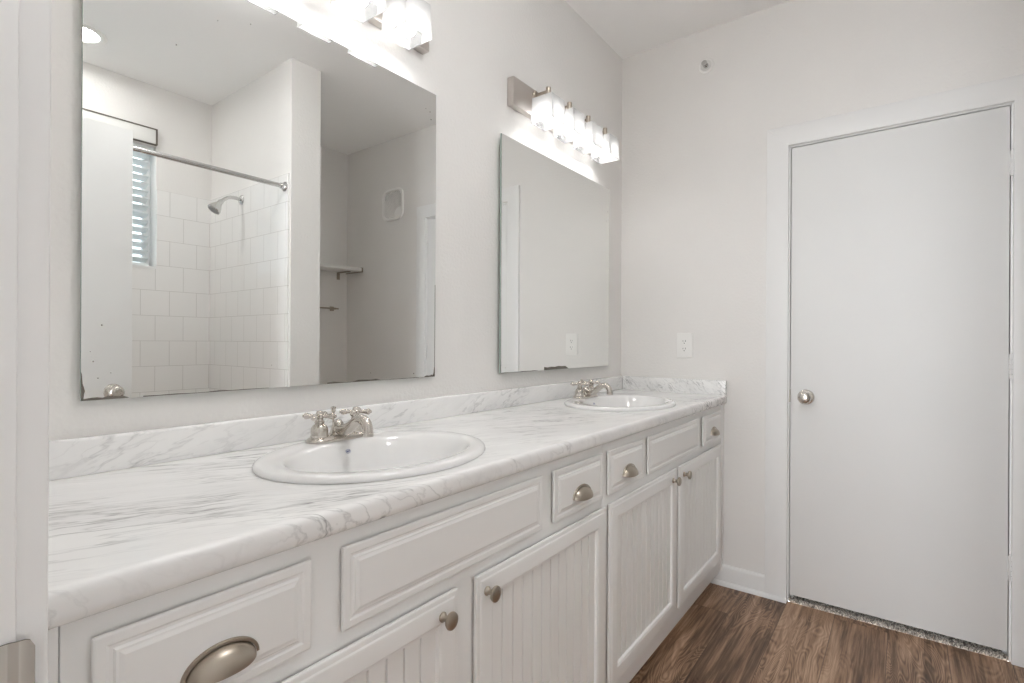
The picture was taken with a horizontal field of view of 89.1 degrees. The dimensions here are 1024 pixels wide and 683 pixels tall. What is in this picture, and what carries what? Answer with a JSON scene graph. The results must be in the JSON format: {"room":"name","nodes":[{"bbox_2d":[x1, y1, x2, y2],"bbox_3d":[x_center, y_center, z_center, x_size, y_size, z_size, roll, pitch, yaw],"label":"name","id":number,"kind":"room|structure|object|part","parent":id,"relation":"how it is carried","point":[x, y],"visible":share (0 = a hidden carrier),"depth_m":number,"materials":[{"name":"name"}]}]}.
{"room":"bathroom","nodes":[
{"label":"bathroom","id":0,"kind":"room"},
{"bbox_2d":[49,0,621,440],"bbox_3d":[-0.214,-0.193,1.863,0.100,2.729,2.770,0,0,37],"label":"wall","id":1,"kind":"structure","parent":0,"point":[475,46],"depth_m":1.80,"materials":[{"name":"paint"}]},
{"bbox_2d":[80,0,435,400],"bbox_3d":[-0.533,-0.348,1.342,0.015,0.922,0.918,0,0,37],"label":"mirror","id":2,"kind":"object","parent":1,"relation":"attached to","point":[258,191],"visible":1,"depth_m":1.21,"materials":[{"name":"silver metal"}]},
{"bbox_2d":[49,376,622,480],"bbox_3d":[-0.163,0.220,1.832,0.020,0.072,2.554,0,0,37],"label":"backsplash","id":3,"kind":"structure","parent":1,"relation":"attached to","point":[80,456],"depth_m":1.20,"materials":[{"name":"stone"}]},
{"bbox_2d":[331,0,431,54],"bbox_3d":[-0.469,-0.956,1.314,0.144,0.155,0.796,0,0,37],"label":"vanity light","id":4,"kind":"object","parent":1,"relation":"attached to","point":[407,23],"visible":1,"depth_m":1.47,"materials":[{"name":"white glass"}]},
{"bbox_3d":[-0.402,-0.928,1.367,0.101,0.100,0.101,0,0,37],"label":"lamp shade","id":5,"kind":"part","parent":4,"relation":"part of","materials":[{"name":"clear glass"}]},
{"bbox_3d":[-0.402,-0.912,1.367,0.049,0.060,0.049,0,0,37],"label":"bulb","id":6,"kind":"part","parent":4,"relation":"part of","materials":[{"name":"white glass"}]},
{"bbox_3d":[-0.514,-0.978,1.348,0.031,0.110,0.796,0,0,37],"label":"plate","id":7,"kind":"part","parent":4,"relation":"part of","materials":[{"name":"silver metal"}]},
{"bbox_3d":[-0.303,-0.911,1.499,0.049,0.060,0.049,0,0,37],"label":"bulb","id":8,"kind":"part","parent":4,"relation":"part of","materials":[{"name":"white glass"}]},
{"bbox_3d":[-0.303,-0.927,1.499,0.101,0.100,0.101,0,0,37],"label":"lamp shade","id":9,"kind":"part","parent":4,"relation":"part of","materials":[{"name":"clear glass"}]},
{"bbox_2d":[499,133,608,372],"bbox_3d":[0.222,-0.333,2.339,0.021,0.911,0.902,0,0,37],"label":"mirror","id":10,"kind":"object","parent":1,"relation":"attached to","point":[554,314],"visible":1,"depth_m":2.25,"materials":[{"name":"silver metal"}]},
{"bbox_2d":[507,76,618,163],"bbox_3d":[0.278,-0.951,2.306,0.144,0.155,0.796,0,0,37],"label":"vanity light","id":11,"kind":"object","parent":1,"relation":"attached to","point":[546,110],"visible":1,"depth_m":2.16,"materials":[{"name":"white glass"}]},
{"bbox_3d":[0.128,-1.002,2.108,0.080,0.052,0.039,0,0,37],"label":"arm","id":12,"kind":"part","parent":11,"relation":"part of","materials":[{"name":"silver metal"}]},
{"bbox_3d":[0.146,-0.925,2.094,0.101,0.100,0.101,0,0,37],"label":"lamp shade","id":13,"kind":"part","parent":11,"relation":"part of","materials":[{"name":"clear glass"}]},
{"bbox_3d":[0.146,-0.909,2.094,0.049,0.060,0.049,0,0,37],"label":"bulb","id":14,"kind":"part","parent":11,"relation":"part of","materials":[{"name":"white glass"}]},
{"bbox_3d":[0.233,-0.974,2.340,0.031,0.110,0.796,0,0,37],"label":"plate","id":15,"kind":"part","parent":11,"relation":"part of","materials":[{"name":"silver metal"}]},
{"bbox_3d":[0.228,-1.002,2.240,0.080,0.052,0.039,0,0,37],"label":"arm","id":16,"kind":"part","parent":11,"relation":"part of","materials":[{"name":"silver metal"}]},
{"bbox_3d":[0.246,-0.924,2.227,0.101,0.100,0.101,0,0,37],"label":"lamp shade","id":17,"kind":"part","parent":11,"relation":"part of","materials":[{"name":"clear glass"}]},
{"bbox_3d":[0.246,-0.908,2.227,0.049,0.060,0.049,0,0,37],"label":"bulb","id":18,"kind":"part","parent":11,"relation":"part of","materials":[{"name":"white glass"}]},
{"bbox_3d":[0.345,-0.923,2.359,0.101,0.100,0.101,0,0,37],"label":"lamp shade","id":19,"kind":"part","parent":11,"relation":"part of","materials":[{"name":"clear glass"}]},
{"bbox_3d":[0.328,-1.001,2.373,0.080,0.052,0.039,0,0,37],"label":"arm","id":20,"kind":"part","parent":11,"relation":"part of","materials":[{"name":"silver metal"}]},
{"bbox_3d":[0.445,-0.923,2.491,0.101,0.100,0.101,0,0,37],"label":"lamp shade","id":21,"kind":"part","parent":11,"relation":"part of","materials":[{"name":"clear glass"}]},
{"bbox_2d":[565,0,789,58],"bbox_3d":[0.892,-1.592,1.036,2.850,0.080,2.770,0,0,37],"label":"ceiling","id":22,"kind":"structure","parent":0,"point":[629,27],"depth_m":2.49,"materials":[{"name":"white paint"}]},
{"bbox_2d":[621,0,1023,573],"bbox_3d":[1.676,-0.183,2.110,2.620,2.729,0.100,0,0,37],"label":"wall","id":23,"kind":"structure","parent":0,"point":[693,237],"depth_m":2.50,"materials":[{"name":"paint"}]},
{"bbox_2d":[677,333,691,357],"bbox_3d":[0.877,0.020,2.644,0.079,0.126,0.009,0,0,37],"label":"wall outlet","id":24,"kind":"object","parent":23,"relation":"attached to","point":[684,340],"visible":1,"depth_m":2.64,"materials":[{"name":"white plastic"}]},
{"bbox_2d":[681,347,687,351],"bbox_3d":[0.875,0.039,2.642,0.034,0.027,0.003,0,0,37],"label":"receptacle","id":25,"kind":"object","parent":24,"relation":"attached to","point":[683,349],"depth_m":2.64,"materials":[{"name":"white plastic"}]},
{"bbox_2d":[681,339,687,343],"bbox_3d":[0.875,0.001,2.642,0.034,0.027,0.003,0,0,37],"label":"receptacle","id":26,"kind":"object","parent":24,"relation":"attached to","point":[683,341],"depth_m":2.64,"materials":[{"name":"white plastic"}]},
{"bbox_2d":[699,58,713,73],"bbox_3d":[0.956,-1.370,2.572,0.073,0.073,0.038,0,0,37],"label":"sprinkler","id":27,"kind":"object","parent":23,"relation":"attached to","point":[707,64],"visible":1,"depth_m":2.58,"materials":[{"name":"white metal"}]},
{"bbox_2d":[714,564,764,591],"bbox_3d":[1.066,1.131,2.493,0.270,0.095,0.014,0,0,37],"label":"baseboard","id":28,"kind":"structure","parent":23,"relation":"attached to","point":[734,575],"depth_m":2.47,"materials":[{"name":"white paint"}]},
{"bbox_2d":[710,579,785,603],"bbox_3d":[1.093,1.169,2.454,0.360,0.019,0.014,0,0,37],"label":"trim","id":29,"kind":"structure","parent":23,"relation":"attached to","point":[714,581],"depth_m":2.44,"materials":[{"name":"white paint"}]},
{"bbox_2d":[765,74,1023,667],"bbox_3d":[1.575,0.103,2.174,0.920,2.156,0.117,0,0,37],"label":"door frame","id":30,"kind":"structure","parent":23,"relation":"attached to","point":[1009,91],"depth_m":2.19,"materials":[{"name":"white paint"}]},
{"bbox_2d":[789,106,1013,651],"bbox_3d":[1.545,0.136,2.126,0.736,2.022,0.102,0,0,37],"label":"door","id":31,"kind":"structure","parent":23,"relation":"in","point":[902,363],"depth_m":2.11,"materials":[{"name":"paint"}]},
{"bbox_3d":[1.289,0.248,2.291,0.055,0.055,0.057,0,0,37],"label":"knob","id":32,"kind":"part","parent":31,"relation":"part of","materials":[{"name":"silver metal"}]},
{"bbox_2d":[629,583,1023,682],"bbox_3d":[-0.306,1.195,-0.534,2.850,0.050,6.500,0,0,37],"label":"floor","id":33,"kind":"structure","parent":0,"point":[727,635],"depth_m":1.97,"materials":[{"name":"brown wood"}]},
{"bbox_2d":[48,445,605,682],"bbox_3d":[-0.321,0.733,1.156,0.581,0.876,1.290,0,0,37],"label":"vanity cabinet","id":34,"kind":"object","parent":33,"relation":"on","point":[502,580],"visible":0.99,"depth_m":0.92,"materials":[{"name":"paint"}]},
{"bbox_3d":[-0.376,0.386,0.664,0.012,0.131,0.260,0,0,37],"label":"drawer","id":35,"kind":"part","parent":34,"relation":"part of","materials":[{"name":"paint"}]},
{"bbox_3d":[-0.359,0.399,0.654,0.025,0.035,0.096,0,0,37],"label":"cup pull","id":36,"kind":"part","parent":34,"relation":"part of","materials":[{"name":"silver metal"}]},
{"bbox_3d":[-0.282,0.755,0.788,0.015,0.551,0.573,0,0,37],"label":"door","id":37,"kind":"part","parent":34,"relation":"part of","materials":[{"name":"paint"}]},
{"bbox_2d":[48,376,726,629],"bbox_3d":[0.051,0.241,1.670,0.557,0.112,2.554,0,0,37],"label":"countertop","id":38,"kind":"structure","parent":34,"relation":"on","point":[134,515],"depth_m":0.94,"materials":[{"name":"stone"}]},
{"bbox_2d":[302,406,373,444],"bbox_3d":[-0.388,0.199,1.244,0.163,0.078,0.167,0,0,37],"label":"faucet","id":39,"kind":"object","parent":38,"relation":"on","point":[359,425],"visible":1,"depth_m":1.23,"materials":[{"name":"silver metal"}]},
{"bbox_3d":[-0.456,0.174,1.233,0.060,0.021,0.060,0,0,-45],"label":"cross handle","id":40,"kind":"part","parent":39,"relation":"part of","materials":[{"name":"silver metal"}]},
{"bbox_3d":[-0.442,0.193,1.286,0.013,0.067,0.013,0,0,-19],"label":"lift rod","id":41,"kind":"part","parent":39,"relation":"part of","materials":[{"name":"silver metal"}]},
{"bbox_3d":[-0.426,0.231,1.274,0.055,0.014,0.165,0,0,37],"label":"plate","id":42,"kind":"part","parent":39,"relation":"part of","materials":[{"name":"silver metal"}]},
{"bbox_3d":[-0.383,0.200,1.241,0.148,0.059,0.041,0,0,37],"label":"spout","id":43,"kind":"part","parent":39,"relation":"part of","materials":[{"name":"silver metal"}]},
{"bbox_3d":[-0.395,0.174,1.314,0.060,0.021,0.060,0,0,40],"label":"cross handle","id":44,"kind":"part","parent":39,"relation":"part of","materials":[{"name":"silver metal"}]},
{"bbox_2d":[252,430,485,483],"bbox_3d":[-0.298,0.316,1.168,0.434,0.154,0.532,0,0,37],"label":"sink","id":45,"kind":"object","parent":38,"relation":"in","point":[386,455],"visible":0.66,"depth_m":1.20,"materials":[{"name":"ceramic"}]},
{"bbox_2d":[570,379,612,398],"bbox_3d":[0.358,0.204,2.233,0.163,0.078,0.167,0,0,37],"label":"faucet","id":46,"kind":"object","parent":38,"relation":"on","point":[581,392],"visible":1,"depth_m":2.22,"materials":[{"name":"silver metal"}]},
{"bbox_3d":[0.289,0.178,2.222,0.060,0.021,0.060,0,0,-45],"label":"cross handle","id":47,"kind":"part","parent":46,"relation":"part of","materials":[{"name":"silver metal"}]},
{"bbox_3d":[0.320,0.235,2.263,0.055,0.014,0.165,0,0,37],"label":"plate","id":48,"kind":"part","parent":46,"relation":"part of","materials":[{"name":"silver metal"}]},
{"bbox_3d":[0.351,0.179,2.304,0.060,0.021,0.060,0,0,40],"label":"cross handle","id":49,"kind":"part","parent":46,"relation":"part of","materials":[{"name":"silver metal"}]},
{"bbox_3d":[0.363,0.204,2.231,0.148,0.059,0.041,0,0,37],"label":"spout","id":50,"kind":"part","parent":46,"relation":"part of","materials":[{"name":"silver metal"}]},
{"bbox_2d":[564,395,675,411],"bbox_3d":[0.448,0.320,2.158,0.434,0.154,0.532,0,0,37],"label":"sink","id":51,"kind":"object","parent":38,"relation":"in","point":[620,403],"visible":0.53,"depth_m":2.23,"materials":[{"name":"ceramic"}]},
{"bbox_3d":[-0.285,0.755,0.790,0.004,0.443,0.465,0,0,37],"label":"beadboard panel","id":52,"kind":"part","parent":34,"relation":"part of","materials":[{"name":"paint"}]},
{"bbox_3d":[-0.118,0.517,0.967,0.030,0.034,0.031,0,0,37],"label":"knob","id":53,"kind":"part","parent":34,"relation":"part of","materials":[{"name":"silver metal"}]},
{"bbox_3d":[-0.040,0.517,1.070,0.030,0.034,0.031,0,0,37],"label":"knob","id":54,"kind":"part","parent":34,"relation":"part of","materials":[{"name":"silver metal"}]},
{"bbox_3d":[0.096,0.757,1.290,0.015,0.551,0.574,0,0,37],"label":"door","id":55,"kind":"part","parent":34,"relation":"part of","materials":[{"name":"paint"}]},
{"bbox_3d":[0.093,0.757,1.292,0.004,0.443,0.466,0,0,37],"label":"beadboard panel","id":56,"kind":"part","parent":34,"relation":"part of","materials":[{"name":"paint"}]},
{"bbox_3d":[0.182,0.389,1.404,0.012,0.131,0.263,0,0,37],"label":"drawer","id":57,"kind":"part","parent":34,"relation":"part of","materials":[{"name":"paint"}]},
{"bbox_3d":[0.198,0.402,1.394,0.025,0.035,0.096,0,0,37],"label":"cup pull","id":58,"kind":"part","parent":34,"relation":"part of","materials":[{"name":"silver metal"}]},
{"bbox_2d":[602,404,723,682],"bbox_3d":[0.448,0.737,2.176,0.581,0.876,1.262,0,0,37],"label":"vanity cabinet","id":59,"kind":"object","parent":33,"relation":"on","point":[662,499],"visible":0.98,"depth_m":1.85,"materials":[{"name":"paint"}]},
{"bbox_3d":[0.363,0.390,1.644,0.012,0.131,0.265,0,0,37],"label":"drawer","id":60,"kind":"part","parent":59,"relation":"part of","materials":[{"name":"paint"}]},
{"bbox_3d":[0.379,0.403,1.635,0.025,0.035,0.096,0,0,37],"label":"cup pull","id":61,"kind":"part","parent":59,"relation":"part of","materials":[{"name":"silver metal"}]},
{"bbox_3d":[0.458,0.759,1.770,0.015,0.551,0.568,0,0,37],"label":"door","id":62,"kind":"part","parent":59,"relation":"part of","materials":[{"name":"paint"}]},
{"bbox_3d":[0.455,0.759,1.772,0.004,0.443,0.460,0,0,37],"label":"beadboard panel","id":63,"kind":"part","parent":59,"relation":"part of","materials":[{"name":"paint"}]},
{"bbox_3d":[0.616,0.521,1.940,0.030,0.034,0.031,0,0,37],"label":"knob","id":64,"kind":"part","parent":59,"relation":"part of","materials":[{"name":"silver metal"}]},
{"bbox_3d":[0.687,0.521,2.035,0.030,0.034,0.031,0,0,37],"label":"knob","id":65,"kind":"part","parent":59,"relation":"part of","materials":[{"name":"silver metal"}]},
{"bbox_3d":[0.819,0.762,2.249,0.015,0.551,0.575,0,0,37],"label":"door","id":66,"kind":"part","parent":59,"relation":"part of","materials":[{"name":"paint"}]},
{"bbox_3d":[0.816,0.762,2.251,0.004,0.443,0.467,0,0,37],"label":"beadboard panel","id":67,"kind":"part","parent":59,"relation":"part of","materials":[{"name":"paint"}]},
{"bbox_3d":[0.913,0.393,2.373,0.012,0.131,0.281,0,0,37],"label":"drawer","id":68,"kind":"part","parent":59,"relation":"part of","materials":[{"name":"paint"}]},
{"bbox_3d":[0.929,0.406,2.364,0.025,0.035,0.096,0,0,37],"label":"cup pull","id":69,"kind":"part","parent":59,"relation":"part of","materials":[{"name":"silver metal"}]},
{"bbox_2d":[787,595,1007,660],"bbox_3d":[1.709,1.177,2.356,0.740,0.029,0.558,0,0,37],"label":"carpet","id":70,"kind":"object","parent":33,"relation":"on","point":[981,649],"visible":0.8,"depth_m":2.12,"materials":[{"name":"grey carpet"}]},
{"bbox_3d":[0.071,-0.192,-0.019,2.620,2.729,0.115,0,0,37],"label":"wall","id":71,"kind":"structure","parent":0,"visible":0},
{"bbox_2d":[0,0,50,682],"bbox_3d":[-0.099,0.092,0.120,0.905,2.160,0.134,0,0,37],"label":"door frame","id":72,"kind":"structure","parent":71,"relation":"attached to","point":[25,25],"depth_m":0.38,"materials":[{"name":"white paint"}]},
{"bbox_3d":[-0.365,0.243,0.359,0.003,0.057,0.054,0,0,37],"label":"strike plate","id":73,"kind":"part","parent":72,"relation":"part of","materials":[{"name":"metal"}]},
{"bbox_3d":[-0.065,0.092,0.166,0.905,2.160,0.019,0,0,37],"label":"casing","id":74,"kind":"part","parent":72,"relation":"part of","materials":[{"name":"white paint"}]}
]}

